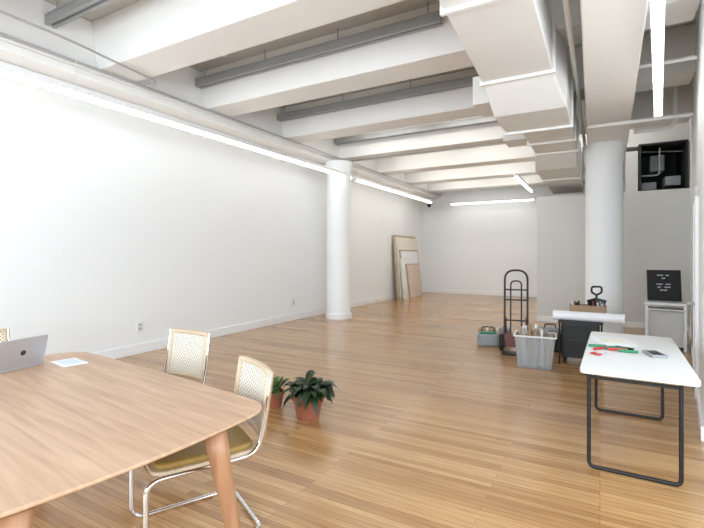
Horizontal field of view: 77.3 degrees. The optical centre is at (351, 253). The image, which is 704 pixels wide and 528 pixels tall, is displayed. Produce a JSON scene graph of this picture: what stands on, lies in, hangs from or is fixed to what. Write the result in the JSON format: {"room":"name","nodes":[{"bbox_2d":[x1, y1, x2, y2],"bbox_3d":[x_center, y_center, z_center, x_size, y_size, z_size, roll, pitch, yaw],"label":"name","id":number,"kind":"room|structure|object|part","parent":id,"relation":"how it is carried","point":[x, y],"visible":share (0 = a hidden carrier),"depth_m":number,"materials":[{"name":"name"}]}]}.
{"room":"design studio","nodes":[
{"label":"design studio","id":0,"kind":"room"},
{"bbox_2d":[0,75,422,354],"bbox_3d":[-2.096,-0.700,9.216,0.200,4.500,20.400,0,0,29],"label":"wall","id":1,"kind":"structure","parent":0,"point":[112,220],"depth_m":7.02,"materials":[{"name":"white paint"}]},
{"bbox_2d":[136,321,143,331],"bbox_3d":[-3.303,1.130,6.854,0.015,0.160,0.120,0,0,29],"label":"wall outlet","id":2,"kind":"object","parent":1,"relation":"attached to","point":[139,325],"visible":1,"depth_m":6.85,"materials":[{"name":"white plastic"}]},
{"bbox_2d":[92,288,423,358],"bbox_3d":[-1.998,1.475,9.161,0.025,0.150,20.000,0,0,29],"label":"baseboard","id":3,"kind":"structure","parent":1,"relation":"attached to","point":[126,351],"depth_m":8.63,"materials":[{"name":"white paint"}]},
{"bbox_2d":[32,292,703,527],"bbox_3d":[1.803,1.610,7.019,9.150,0.120,20.400,0,0,29],"label":"floor","id":4,"kind":"structure","parent":0,"point":[427,425],"depth_m":3.62,"materials":[{"name":"brown wood"}]},
{"bbox_2d":[0,329,9,341],"bbox_3d":[-2.873,1.095,3.490,0.636,0.906,0.495,0,0,29],"label":"dining chair","id":5,"kind":"object","parent":4,"relation":"on","point":[4,333],"visible":0.06,"depth_m":3.79,"materials":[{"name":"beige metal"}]},
{"bbox_3d":[-2.859,1.098,3.482,0.604,0.900,0.495,0,0,29],"label":"tubular frame","id":6,"kind":"part","parent":5,"relation":"part of","materials":[{"name":"silver metal"}]},
{"bbox_2d":[0,352,261,527],"bbox_3d":[-1.766,1.175,2.407,2.400,0.750,1.500,0,0,36],"label":"dining table","id":7,"kind":"object","parent":4,"relation":"on","point":[64,431],"visible":0.93,"depth_m":2.07,"materials":[{"name":"brown wood"}]},
{"bbox_3d":[-1.119,1.194,1.401,0.109,0.712,0.207,0,0,13],"label":"leg","id":8,"kind":"part","parent":7,"relation":"part of","materials":[{"name":"brown wood"}]},
{"bbox_2d":[0,334,47,373],"bbox_3d":[-2.373,0.689,3.082,0.269,0.221,0.310,0,0,22],"label":"laptop","id":9,"kind":"object","parent":7,"relation":"on","point":[17,354],"visible":1,"depth_m":3.04,"materials":[{"name":"metal"}]},
{"bbox_2d":[51,358,87,366],"bbox_3d":[-2.079,0.796,3.237,0.240,0.006,0.160,0,0,37],"label":"booklet","id":10,"kind":"object","parent":7,"relation":"on","point":[71,361],"visible":1,"depth_m":3.22,"materials":[{"name":"paper"}]},
{"bbox_2d":[56,359,81,364],"bbox_3d":[-2.079,0.794,3.237,0.180,0.001,0.110,0,0,37],"label":"print","id":11,"kind":"object","parent":10,"relation":"on","point":[66,361],"depth_m":3.23},
{"bbox_3d":[-0.609,1.194,2.106,0.207,0.712,0.109,0,0,-32],"label":"leg","id":12,"kind":"part","parent":7,"relation":"part of","materials":[{"name":"brown wood"}]},
{"bbox_2d":[144,329,210,471],"bbox_3d":[-1.496,1.095,3.456,0.495,0.906,0.636,0,0,29],"label":"dining chair","id":13,"kind":"object","parent":4,"relation":"on","point":[188,350],"visible":0.3,"depth_m":3.69,"materials":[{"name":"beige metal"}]},
{"bbox_3d":[-1.367,0.835,3.685,0.462,0.387,0.110,0,0,29],"label":"frame","id":14,"kind":"part","parent":13,"relation":"part of","materials":[{"name":"brown wood"}]},
{"bbox_2d":[129,355,274,527],"bbox_3d":[-0.849,1.106,2.529,0.718,0.884,0.540,0,0,-34],"label":"dining chair","id":15,"kind":"object","parent":4,"relation":"on","point":[254,380],"visible":0.66,"depth_m":2.47,"materials":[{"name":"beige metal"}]},
{"bbox_3d":[-0.883,1.090,2.506,0.565,0.020,0.512,0,0,-34],"label":"seat frame","id":16,"kind":"part","parent":15,"relation":"part of","materials":[{"name":"brown wood"}]},
{"bbox_2d":[151,425,251,469],"bbox_3d":[-0.883,1.066,2.506,0.531,0.036,0.482,0,0,-34],"label":"seat cushion","id":17,"kind":"object","parent":15,"relation":"on","point":[240,444],"depth_m":2.32,"materials":[{"name":"yellow fabric"}]},
{"bbox_3d":[-0.602,0.853,2.693,0.124,0.378,0.504,0,0,-34],"label":"frame","id":18,"kind":"part","parent":15,"relation":"part of","materials":[{"name":"brown wood"}]},
{"bbox_2d":[270,375,288,407],"bbox_3d":[-0.811,1.368,4.472,0.293,0.364,0.281,0,0,29],"label":"potted herb","id":19,"kind":"object","parent":4,"relation":"on","point":[277,391],"visible":0.63,"depth_m":4.43,"materials":[{"name":"plant"}]},
{"bbox_2d":[270,388,284,407],"bbox_3d":[-0.781,1.470,4.481,0.187,0.160,0.187,0,0,29],"label":"pot","id":20,"kind":"object","parent":19,"relation":"attached to","point":[275,402],"depth_m":4.42,"materials":[{"name":"ceramic"}]},
{"bbox_2d":[282,370,339,421],"bbox_3d":[-0.407,1.356,4.179,0.560,0.388,0.502,0,0,29],"label":"potted plant","id":21,"kind":"object","parent":4,"relation":"on","point":[308,393],"visible":1,"depth_m":4.07,"materials":[{"name":"green plant"}]},
{"bbox_3d":[-0.416,1.438,4.171,0.312,0.225,0.312,0,0,29],"label":"pot","id":22,"kind":"part","parent":21,"relation":"part of","materials":[{"name":"ceramic"}]},
{"bbox_2d":[325,312,351,319],"bbox_3d":[-0.326,1.480,10.686,0.638,0.140,0.638,0,0,29],"label":"ring","id":23,"kind":"object","parent":4,"relation":"on","point":[331,316],"visible":0.75,"depth_m":10.41,"materials":[{"name":"white paint"}]},
{"bbox_2d":[325,160,351,313],"bbox_3d":[-0.326,-0.330,10.686,0.673,3.760,0.673,0,0,29],"label":"shaft","id":24,"kind":"object","parent":4,"relation":"on","point":[338,188],"visible":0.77,"depth_m":10.43,"materials":[{"name":"white paint"}]},
{"bbox_2d":[392,235,422,298],"bbox_3d":[2.113,0.450,15.912,0.480,2.200,2.100,0,0,29],"label":"leaning canvases","id":25,"kind":"object","parent":4,"relation":"on","point":[406,256],"visible":1,"depth_m":15.47,"materials":[{"name":"brown wood"}]},
{"bbox_2d":[394,237,411,296],"bbox_3d":[2.003,0.450,15.945,0.160,2.068,1.930,0,0,29],"label":"artwork","id":26,"kind":"object","parent":25,"relation":"attached to","point":[402,245],"depth_m":15.23,"materials":[{"name":"beige fabric"}]},
{"bbox_2d":[401,259,410,297],"bbox_3d":[1.961,0.850,15.452,0.150,1.316,0.830,0,0,29],"label":"artwork","id":27,"kind":"object","parent":25,"relation":"attached to","point":[405,263],"depth_m":15.29,"materials":[{"name":"paper"}]},
{"bbox_2d":[398,239,417,296],"bbox_3d":[2.109,0.490,16.000,0.169,1.993,1.830,0,0,29],"label":"artwork","id":28,"kind":"object","parent":25,"relation":"attached to","point":[407,248],"depth_m":15.62,"materials":[{"name":"beige fabric"}]},
{"bbox_2d":[401,251,417,263],"bbox_3d":[2.158,0.700,15.944,0.169,1.598,1.580,0,0,29],"label":"artwork","id":29,"kind":"object","parent":25,"relation":"attached to","point":[408,257],"depth_m":15.89,"materials":[{"name":"paper"}]},
{"bbox_2d":[407,264,421,296],"bbox_3d":[2.255,0.950,15.832,0.150,1.128,1.080,0,0,29],"label":"artwork","id":30,"kind":"object","parent":25,"relation":"attached to","point":[414,288],"depth_m":15.76,"materials":[{"name":"beige wood"}]},
{"bbox_2d":[477,326,498,346],"bbox_3d":[2.314,1.390,7.488,0.360,0.320,0.260,0,0,12],"label":"tool bag","id":31,"kind":"object","parent":4,"relation":"on","point":[484,338],"visible":0.97,"depth_m":7.38,"materials":[{"name":"grey fabric"}]},
{"bbox_2d":[478,327,495,331],"bbox_3d":[2.450,1.449,7.974,0.300,0.202,0.242,0,0,18],"label":"carton","id":32,"kind":"object","parent":31,"relation":"in","point":[484,328],"visible":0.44,"depth_m":7.90,"materials":[{"name":"cardboard"}]},
{"bbox_2d":[498,324,509,333],"bbox_3d":[2.664,1.388,7.681,0.218,0.324,0.210,0,0,29],"label":"paint can","id":33,"kind":"object","parent":4,"relation":"on","point":[501,329],"visible":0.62,"depth_m":7.63,"materials":[{"name":"metal"}]},
{"bbox_2d":[499,269,528,355],"bbox_3d":[2.575,0.897,6.910,0.520,1.306,0.530,0,0,21],"label":"hand truck","id":34,"kind":"object","parent":4,"relation":"on","point":[506,339],"visible":0.7,"depth_m":6.96,"materials":[{"name":"black metal"}]},
{"bbox_3d":[2.527,1.538,6.789,0.400,0.015,0.270,0,0,21],"label":"toe plate","id":35,"kind":"part","parent":34,"relation":"part of","materials":[{"name":"black metal"}]},
{"bbox_3d":[2.576,1.360,6.913,0.340,0.220,0.015,0,0,21],"label":"plate","id":36,"kind":"part","parent":34,"relation":"part of","materials":[{"name":"red metal"}]},
{"bbox_2d":[513,324,556,369],"bbox_3d":[2.536,1.272,6.089,0.554,0.556,0.444,0,0,25],"label":"storage bin","id":37,"kind":"object","parent":4,"relation":"on","point":[535,347],"visible":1,"depth_m":5.95,"materials":[{"name":"white plastic"}]},
{"bbox_2d":[538,323,560,351],"bbox_3d":[3.195,1.335,7.096,0.410,0.430,0.270,0,0,24],"label":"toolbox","id":38,"kind":"object","parent":4,"relation":"on","point":[555,329],"visible":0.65,"depth_m":6.95,"materials":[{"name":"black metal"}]},
{"bbox_3d":[3.195,1.230,7.096,0.410,0.080,0.270,0,0,24],"label":"lid","id":39,"kind":"part","parent":38,"relation":"part of","materials":[{"name":"grey plastic"}]},
{"bbox_2d":[558,320,602,362],"bbox_3d":[3.286,1.245,6.321,0.560,0.610,0.520,0,0,29],"label":"rolling cart","id":40,"kind":"object","parent":4,"relation":"on","point":[575,335],"visible":0.52,"depth_m":6.15,"materials":[{"name":"black metal"}]},
{"bbox_3d":[2.942,1.250,6.239,0.024,0.600,0.023,0,0,29],"label":"post","id":41,"kind":"part","parent":40,"relation":"part of","materials":[{"name":"black metal"}]},
{"bbox_3d":[3.175,1.320,6.124,0.420,0.200,0.012,0,0,29],"label":"drawer","id":42,"kind":"part","parent":40,"relation":"part of","materials":[{"name":"black metal"}]},
{"bbox_3d":[3.175,1.095,6.124,0.420,0.190,0.012,0,0,29],"label":"drawer","id":43,"kind":"part","parent":40,"relation":"part of","materials":[{"name":"black metal"}]},
{"bbox_2d":[558,320,602,325],"bbox_3d":[3.286,0.955,6.321,0.560,0.030,0.520,0,0,29],"label":"shelf","id":44,"kind":"object","parent":40,"relation":"attached to","point":[563,322],"depth_m":6.13,"materials":[{"name":"black metal"}]},
{"bbox_2d":[570,300,606,312],"bbox_3d":[3.414,0.803,6.364,0.460,0.269,0.240,0,0,29],"label":"cardboard box","id":45,"kind":"object","parent":40,"relation":"on","point":[575,306],"visible":0.52,"depth_m":6.27,"materials":[{"name":"brown cardboard"}]},
{"bbox_2d":[587,286,606,305],"bbox_3d":[3.500,0.694,6.308,0.260,0.474,0.060,0,0,9],"label":"shovel","id":46,"kind":"object","parent":45,"relation":"in","point":[596,299],"visible":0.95,"depth_m":6.31,"materials":[{"name":"black metal"}]},
{"bbox_3d":[3.500,0.685,6.308,0.260,0.110,0.060,0,0,9],"label":"blade","id":47,"kind":"part","parent":46,"relation":"part of","materials":[{"name":"black metal"}]},
{"bbox_2d":[552,310,625,323],"bbox_3d":[3.281,0.875,6.129,0.900,0.130,0.130,0,0,31],"label":"paper roll","id":48,"kind":"object","parent":40,"relation":"on","point":[557,314],"visible":1,"depth_m":6.07,"materials":[{"name":"paper"}]},
{"bbox_2d":[582,141,625,333],"bbox_3d":[4.348,-0.160,7.594,0.661,3.420,0.661,0,0,29],"label":"column","id":49,"kind":"structure","parent":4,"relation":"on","point":[604,160],"depth_m":7.34,"materials":[{"name":"white paint"}]},
{"bbox_2d":[537,188,689,324],"bbox_3d":[5.568,0.115,9.557,2.859,2.870,0.120,0,0,29],"label":"wall partition","id":50,"kind":"structure","parent":4,"relation":"on","point":[656,223],"depth_m":9.32,"materials":[{"name":"white paint"}]},
{"bbox_2d":[580,331,700,486],"bbox_3d":[2.359,1.179,3.698,0.690,0.742,1.720,0,0,31],"label":"folding table","id":51,"kind":"object","parent":4,"relation":"on","point":[675,369],"visible":0.92,"depth_m":3.19,"materials":[{"name":"white plastic"}]},
{"bbox_2d":[590,352,610,355],"bbox_3d":[2.005,0.799,3.541,0.158,0.012,0.094,0,0,-16],"label":"scissors","id":52,"kind":"object","parent":51,"relation":"on","point":[595,353],"visible":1,"depth_m":3.54,"materials":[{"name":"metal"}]},
{"bbox_2d":[588,344,637,352],"bbox_3d":[2.199,0.796,3.727,0.328,0.022,0.253,0,0,18],"label":"pens","id":53,"kind":"object","parent":51,"relation":"on","point":[617,347],"visible":1,"depth_m":3.69,"materials":[{"name":"green plastic"}]},
{"bbox_2d":[590,336,636,345],"bbox_3d":[2.419,0.804,4.089,0.300,0.005,0.420,0,0,18],"label":"paper sheets","id":54,"kind":"object","parent":51,"relation":"on","point":[623,341],"visible":0.93,"depth_m":4.08,"materials":[{"name":"white paper"}]},
{"bbox_3d":[2.650,1.200,4.223,0.567,0.700,0.026,0,0,31],"label":"leg frame","id":55,"kind":"part","parent":51,"relation":"part of","materials":[{"name":"black metal"}]},
{"bbox_3d":[1.952,1.200,3.056,0.567,0.700,0.026,0,0,31],"label":"leg frame","id":56,"kind":"part","parent":51,"relation":"part of","materials":[{"name":"black metal"}]},
{"bbox_2d":[642,350,667,357],"bbox_3d":[2.413,0.795,3.507,0.110,0.023,0.200,0,0,12],"label":"calculator","id":57,"kind":"object","parent":51,"relation":"on","point":[653,353],"visible":1,"depth_m":3.47,"materials":[{"name":"grey plastic"}]},
{"bbox_2d":[644,299,687,351],"bbox_3d":[5.249,1.170,7.354,0.570,0.760,0.730,0,0,37],"label":"cabinet","id":58,"kind":"object","parent":4,"relation":"on","point":[669,322],"visible":0.8,"depth_m":7.15,"materials":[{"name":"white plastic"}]},
{"bbox_3d":[4.868,1.190,7.269,0.040,0.720,0.040,0,0,37],"label":"leg","id":59,"kind":"part","parent":58,"relation":"part of","materials":[{"name":"white metal"}]},
{"bbox_3d":[5.239,1.190,7.766,0.040,0.720,0.040,0,0,37],"label":"leg","id":60,"kind":"part","parent":58,"relation":"part of","materials":[{"name":"white metal"}]},
{"bbox_2d":[646,270,681,301],"bbox_3d":[5.242,0.528,7.395,0.480,0.517,0.095,0,0,23],"label":"letter board","id":61,"kind":"object","parent":58,"relation":"on","point":[662,285],"visible":1,"depth_m":7.38,"materials":[{"name":"black plastic"}]},
{"bbox_2d":[646,306,685,311],"bbox_3d":[5.144,0.900,7.213,0.530,0.020,0.380,0,0,37],"label":"keyboard tray","id":62,"kind":"object","parent":58,"relation":"on","point":[654,309],"depth_m":7.19,"materials":[{"name":"white plastic"}]},
{"bbox_3d":[5.277,1.190,6.965,0.040,0.720,0.040,0,0,37],"label":"leg","id":63,"kind":"part","parent":58,"relation":"part of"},
{"bbox_2d":[44,0,695,107],"bbox_3d":[1.803,-3.025,7.019,9.150,0.150,20.400,0,0,29],"label":"ceiling","id":64,"kind":"structure","parent":0,"point":[404,6],"depth_m":5.81,"materials":[{"name":"paint"}]},
{"bbox_2d":[0,10,155,86],"bbox_3d":[-3.692,-2.320,3.768,0.335,0.025,4.935,0,0,24],"label":"conduit","id":65,"kind":"object","parent":64,"relation":"attached to","point":[1,12],"visible":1,"depth_m":4.83,"materials":[{"name":"grey metal"}]},
{"bbox_2d":[45,0,116,28],"bbox_3d":[-2.658,-2.805,4.654,2.000,0.290,0.120,0,0,29],"label":"channel","id":66,"kind":"object","parent":64,"relation":"hanging from","point":[72,10],"visible":1,"depth_m":4.88,"materials":[{"name":"grey metal"}]},
{"bbox_2d":[0,62,351,179],"bbox_3d":[-2.813,-2.085,5.803,0.075,0.530,11.370,0,0,29],"label":"ceiling light","id":67,"kind":"object","parent":64,"relation":"hanging from","point":[6,70],"visible":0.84,"depth_m":5.80,"materials":[{"name":"white plastic"}]},
{"bbox_2d":[0,69,42,86],"bbox_3d":[-3.928,-1.845,3.826,0.063,0.050,2.230,0,0,29],"label":"diffuser","id":68,"kind":"object","parent":67,"relation":"attached to","point":[10,73],"depth_m":4.61,"materials":[{"name":"white plastic"}]},
{"bbox_2d":[45,84,205,135],"bbox_3d":[-2.813,-1.845,5.803,0.063,0.050,2.230,0,0,29],"label":"diffuser","id":69,"kind":"object","parent":67,"relation":"attached to","point":[59,88],"depth_m":5.57,"materials":[{"name":"white plastic"}]},
{"bbox_2d":[206,133,294,161],"bbox_3d":[-1.699,-1.845,7.781,0.063,0.050,2.230,0,0,29],"label":"diffuser","id":70,"kind":"object","parent":67,"relation":"attached to","point":[217,136],"depth_m":7.60,"materials":[{"name":"white plastic"}]},
{"bbox_2d":[294,160,350,178],"bbox_3d":[-0.585,-1.845,9.759,0.063,0.050,2.230,0,0,29],"label":"diffuser","id":71,"kind":"object","parent":67,"relation":"attached to","point":[302,162],"depth_m":9.51,"materials":[{"name":"white plastic"}]},
{"bbox_2d":[0,60,430,199],"bbox_3d":[-1.747,-2.185,9.019,0.040,0.038,19.980,0,0,29],"label":"conduit","id":72,"kind":"object","parent":64,"relation":"attached to","point":[0,60],"visible":0.45,"depth_m":6.70,"materials":[{"name":"metal"}]},
{"bbox_2d":[0,0,437,198],"bbox_3d":[-1.734,-2.580,9.012,0.630,0.740,20.000,0,0,29],"label":"girder","id":73,"kind":"object","parent":64,"relation":"attached to","point":[179,83],"depth_m":6.17,"materials":[{"name":"white paint"}]},
{"bbox_2d":[0,35,439,196],"bbox_3d":[-1.425,-2.315,8.838,0.052,0.050,19.980,0,0,29],"label":"conduit","id":74,"kind":"object","parent":64,"relation":"attached to","point":[2,38],"visible":0.95,"depth_m":6.36,"materials":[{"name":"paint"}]},
{"bbox_2d":[0,32,441,195],"bbox_3d":[-1.355,-2.320,8.799,0.030,0.028,19.980,0,0,29],"label":"conduit","id":75,"kind":"object","parent":64,"relation":"attached to","point":[1,34],"visible":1,"depth_m":6.29,"materials":[{"name":"white metal"}]},
{"bbox_2d":[92,0,403,81],"bbox_3d":[-0.008,-2.650,4.080,7.220,0.600,0.618,0,0,29],"label":"ceiling beam","id":76,"kind":"structure","parent":64,"relation":"attached to","point":[152,38],"depth_m":4.87,"materials":[{"name":"white paint"}]},
{"bbox_2d":[195,1,441,88],"bbox_3d":[-0.721,-2.805,6.054,4.000,0.290,0.120,0,0,29],"label":"channel","id":77,"kind":"object","parent":64,"relation":"hanging from","point":[433,19],"visible":0.99,"depth_m":5.78,"materials":[{"name":"grey metal"}]},
{"bbox_2d":[277,74,478,121],"bbox_3d":[0.406,-2.805,7.749,4.300,0.290,0.120,0,0,29],"label":"channel","id":78,"kind":"object","parent":64,"relation":"hanging from","point":[463,82],"visible":0.74,"depth_m":7.65,"materials":[{"name":"grey metal"}]},
{"bbox_2d":[354,176,431,203],"bbox_3d":[1.470,-2.085,13.405,0.075,0.530,5.620,0,0,29],"label":"ceiling light","id":79,"kind":"object","parent":64,"relation":"hanging from","point":[356,178],"visible":0.96,"depth_m":12.63,"materials":[{"name":"white plastic"}]},
{"bbox_2d":[357,180,400,193],"bbox_3d":[0.782,-1.845,12.185,0.063,0.050,2.760,0,0,29],"label":"diffuser","id":80,"kind":"object","parent":79,"relation":"attached to","point":[368,182],"depth_m":12.11,"materials":[{"name":"white plastic"}]},
{"bbox_2d":[400,193,431,202],"bbox_3d":[2.157,-1.845,14.624,0.063,0.050,2.760,0,0,29],"label":"diffuser","id":81,"kind":"object","parent":79,"relation":"attached to","point":[410,195],"depth_m":14.57,"materials":[{"name":"white plastic"}]},
{"bbox_2d":[334,115,497,144],"bbox_3d":[1.505,-2.805,9.597,4.400,0.290,0.120,0,0,29],"label":"channel","id":82,"kind":"object","parent":64,"relation":"hanging from","point":[488,119],"visible":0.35,"depth_m":9.58,"materials":[{"name":"grey metal"}]},
{"bbox_2d":[352,142,504,161],"bbox_3d":[1.881,-2.330,9.959,4.300,0.028,0.030,0,0,29],"label":"conduit","id":83,"kind":"object","parent":64,"relation":"attached to","point":[501,142],"visible":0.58,"depth_m":9.98,"materials":[{"name":"grey metal"}]},
{"bbox_2d":[201,0,700,116],"bbox_3d":[0.511,-2.650,5.796,6.440,0.600,0.618,0,0,29],"label":"ceiling beam","id":84,"kind":"structure","parent":64,"relation":"attached to","point":[436,50],"depth_m":5.79,"materials":[{"name":"white paint"}]},
{"bbox_2d":[281,23,695,142],"bbox_3d":[1.632,-2.650,7.517,6.703,0.600,0.618,0,0,29],"label":"ceiling beam","id":85,"kind":"structure","parent":64,"relation":"attached to","point":[679,42],"depth_m":7.50,"materials":[{"name":"white paint"}]},
{"bbox_2d":[450,192,534,204],"bbox_3d":[5.100,-2.095,16.180,3.020,0.430,0.075,0,0,29],"label":"ceiling light","id":86,"kind":"object","parent":64,"relation":"hanging from","point":[531,198],"visible":0.95,"depth_m":16.08,"materials":[{"name":"white plastic"}]},
{"bbox_2d":[451,199,533,204],"bbox_3d":[5.100,-1.905,16.180,2.960,0.050,0.063,0,0,29],"label":"diffuser","id":87,"kind":"object","parent":86,"relation":"attached to","point":[492,200],"depth_m":16.18,"materials":[{"name":"white plastic"}]},
{"bbox_2d":[439,0,582,193],"bbox_3d":[2.479,-1.930,6.121,1.110,0.820,11.900,0,0,29],"label":"ventilation duct","id":88,"kind":"object","parent":64,"relation":"hanging from","point":[525,80],"visible":0.98,"depth_m":4.69,"materials":[{"name":"metal"}]},
{"bbox_2d":[338,80,691,161],"bbox_3d":[2.834,-2.650,9.365,6.984,0.600,0.618,0,0,29],"label":"ceiling beam","id":89,"kind":"structure","parent":64,"relation":"attached to","point":[643,106],"depth_m":9.37,"materials":[{"name":"white paint"}]},
{"bbox_2d":[405,156,624,184],"bbox_3d":[5.185,-2.650,12.976,7.535,0.600,0.618,0,0,29],"label":"ceiling beam","id":90,"kind":"structure","parent":64,"relation":"attached to","point":[522,168],"depth_m":13.52,"materials":[{"name":"white paint"}]},
{"bbox_2d":[513,165,532,191],"bbox_3d":[5.076,-2.185,12.980,0.075,0.330,3.220,0,0,29],"label":"ceiling light","id":91,"kind":"object","parent":64,"relation":"hanging from","point":[516,176],"visible":1,"depth_m":12.49,"materials":[{"name":"white plastic"}]},
{"bbox_2d":[514,177,531,191],"bbox_3d":[5.076,-2.045,12.980,0.063,0.050,3.160,0,0,29],"label":"diffuser","id":92,"kind":"object","parent":91,"relation":"attached to","point":[527,186],"depth_m":12.85,"materials":[{"name":"white plastic"}]},
{"bbox_2d":[428,168,624,192],"bbox_3d":[6.360,-2.650,14.781,7.810,0.600,0.618,0,0,29],"label":"ceiling beam","id":93,"kind":"structure","parent":64,"relation":"attached to","point":[533,180],"depth_m":15.47,"materials":[{"name":"white paint"}]},
{"bbox_2d":[377,121,688,174],"bbox_3d":[4.010,-2.650,11.170,7.260,0.600,0.618,0,0,29],"label":"ceiling beam","id":94,"kind":"structure","parent":64,"relation":"attached to","point":[494,154],"depth_m":11.30,"materials":[{"name":"white paint"}]},
{"bbox_2d":[580,0,648,147],"bbox_3d":[2.747,-2.410,4.651,0.620,1.080,7.600,0,0,29],"label":"girder","id":95,"kind":"object","parent":64,"relation":"attached to","point":[612,30],"visible":0.79,"depth_m":4.25,"materials":[{"name":"paint"}]},
{"bbox_2d":[562,0,585,145],"bbox_3d":[2.364,-2.070,4.694,0.060,0.048,8.500,0,0,29],"label":"pipe","id":96,"kind":"object","parent":95,"relation":"attached to","point":[566,5],"visible":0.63,"depth_m":4.62,"materials":[{"name":"metal"}]},
{"bbox_2d":[634,86,677,133],"bbox_3d":[4.618,-2.398,6.695,0.553,1.063,0.070,0,0,29],"label":"pipe","id":97,"kind":"object","parent":64,"relation":"attached to","point":[674,88],"visible":0.79,"depth_m":6.59,"materials":[{"name":"metal"}]},
{"bbox_2d":[625,139,687,191],"bbox_3d":[6.708,-1.825,9.822,1.085,1.010,1.420,0,0,29],"label":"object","id":98,"kind":"object","parent":64,"relation":"hanging from","point":[659,165],"visible":0.79,"depth_m":9.49,"materials":[{"name":"black metal"}]},
{"bbox_3d":[6.105,-1.760,9.622,0.230,0.880,0.440,0,0,29],"label":"panel","id":99,"kind":"part","parent":98,"relation":"part of","materials":[{"name":"white paint"}]},
{"bbox_3d":[6.798,-2.315,9.737,0.845,0.030,1.360,0,0,29],"label":"lid","id":100,"kind":"part","parent":98,"relation":"part of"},
{"bbox_2d":[650,0,664,117],"bbox_3d":[2.724,-1.985,3.917,0.087,0.730,3.134,0,0,35],"label":"ceiling light","id":101,"kind":"object","parent":64,"relation":"hanging from","point":[657,7],"visible":1,"depth_m":3.52,"materials":[{"name":"white plastic"}]},
{"bbox_2d":[423,179,624,292],"bbox_3d":[6.848,-0.700,15.769,8.950,4.500,0.200,0,0,29],"label":"wall","id":102,"kind":"structure","parent":0,"point":[466,246],"depth_m":16.74,"materials":[{"name":"white paint"}]},
{"bbox_2d":[424,289,536,296],"bbox_3d":[5.064,1.475,16.645,4.980,0.150,0.025,0,0,29],"label":"baseboard","id":103,"kind":"structure","parent":102,"relation":"attached to","point":[497,293],"depth_m":16.77,"materials":[{"name":"white paint"}]},
{"bbox_2d":[688,0,703,422],"bbox_3d":[7.151,-0.700,8.291,1.240,4.500,12.527,0,0,37],"label":"wall","id":104,"kind":"structure","parent":0,"point":[696,122],"depth_m":4.48,"materials":[{"name":"white paint"}]},
{"bbox_2d":[588,112,693,128],"bbox_3d":[3.849,-1.790,5.924,1.190,0.053,0.056,0,0,29],"label":"pipe","id":105,"kind":"object","parent":104,"relation":"attached to","point":[689,114],"visible":1,"depth_m":5.89,"materials":[{"name":"metal"}]},
{"bbox_2d":[639,55,696,68],"bbox_3d":[3.367,-2.050,4.703,0.510,0.042,0.044,0,0,29],"label":"pipe","id":106,"kind":"object","parent":104,"relation":"attached to","point":[682,59],"visible":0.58,"depth_m":4.66,"materials":[{"name":"metal"}]},
{"bbox_2d":[693,204,694,369],"bbox_3d":[4.259,0.425,5.472,0.030,2.250,0.080,0,0,37],"label":"door frame","id":107,"kind":"structure","parent":104,"relation":"attached to","point":[693,204],"depth_m":5.45,"materials":[{"name":"white paint"}]},
{"bbox_2d":[693,187,698,203],"bbox_3d":[3.984,-0.670,5.104,0.032,0.100,1.000,0,0,37],"label":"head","id":108,"kind":"object","parent":104,"relation":"attached to","point":[697,188],"visible":0.71,"depth_m":4.71},
{"bbox_2d":[689,325,703,440],"bbox_3d":[4.831,1.490,6.231,0.020,0.120,6.455,0,0,37],"label":"baseboard","id":109,"kind":"structure","parent":104,"relation":"attached to","point":[700,417],"depth_m":4.15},
{"bbox_2d":[695,189,698,398],"bbox_3d":[3.709,0.425,4.735,0.030,2.250,0.080,0,0,37],"label":"door frame","id":110,"kind":"structure","parent":104,"relation":"attached to","point":[697,196],"depth_m":4.71,"materials":[{"name":"white paint"}]},
{"bbox_3d":[3.990,0.465,5.099,0.015,2.170,0.840,0,0,37],"label":"leaf","id":111,"kind":"object","parent":104,"relation":"attached to","visible":0},
{"bbox_2d":[687,301,694,305],"bbox_3d":[3.747,0.550,4.869,0.070,0.056,0.056,0,0,37],"label":"handle","id":112,"kind":"object","parent":111,"relation":"attached to","point":[689,303],"visible":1,"depth_m":4.85,"materials":[{"name":"metal"}]},
{"bbox_2d":[694,299,694,366],"bbox_3d":[3.982,0.950,5.105,0.005,0.800,0.560,0,0,37],"label":"panel","id":113,"kind":"object","parent":111,"relation":"attached to","point":[694,299],"visible":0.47,"depth_m":5.26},
{"bbox_2d":[694,217,694,282],"bbox_3d":[3.982,-0.050,5.105,0.005,0.800,0.560,0,0,37],"label":"panel","id":114,"kind":"object","parent":111,"relation":"attached to","point":[694,217],"visible":0.47,"depth_m":5.26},
{"bbox_3d":[5.848,0.115,12.843,0.120,2.870,5.880,0,0,29],"label":"wall partition","id":115,"kind":"structure","parent":0,"visible":0},
{"bbox_2d":[537,316,688,330],"bbox_3d":[5.525,1.490,9.501,2.839,0.120,0.020,0,0,29],"label":"baseboard","id":116,"kind":"structure","parent":115,"relation":"attached to","point":[539,318],"depth_m":9.32,"materials":[{"name":"white paint"}]}
]}

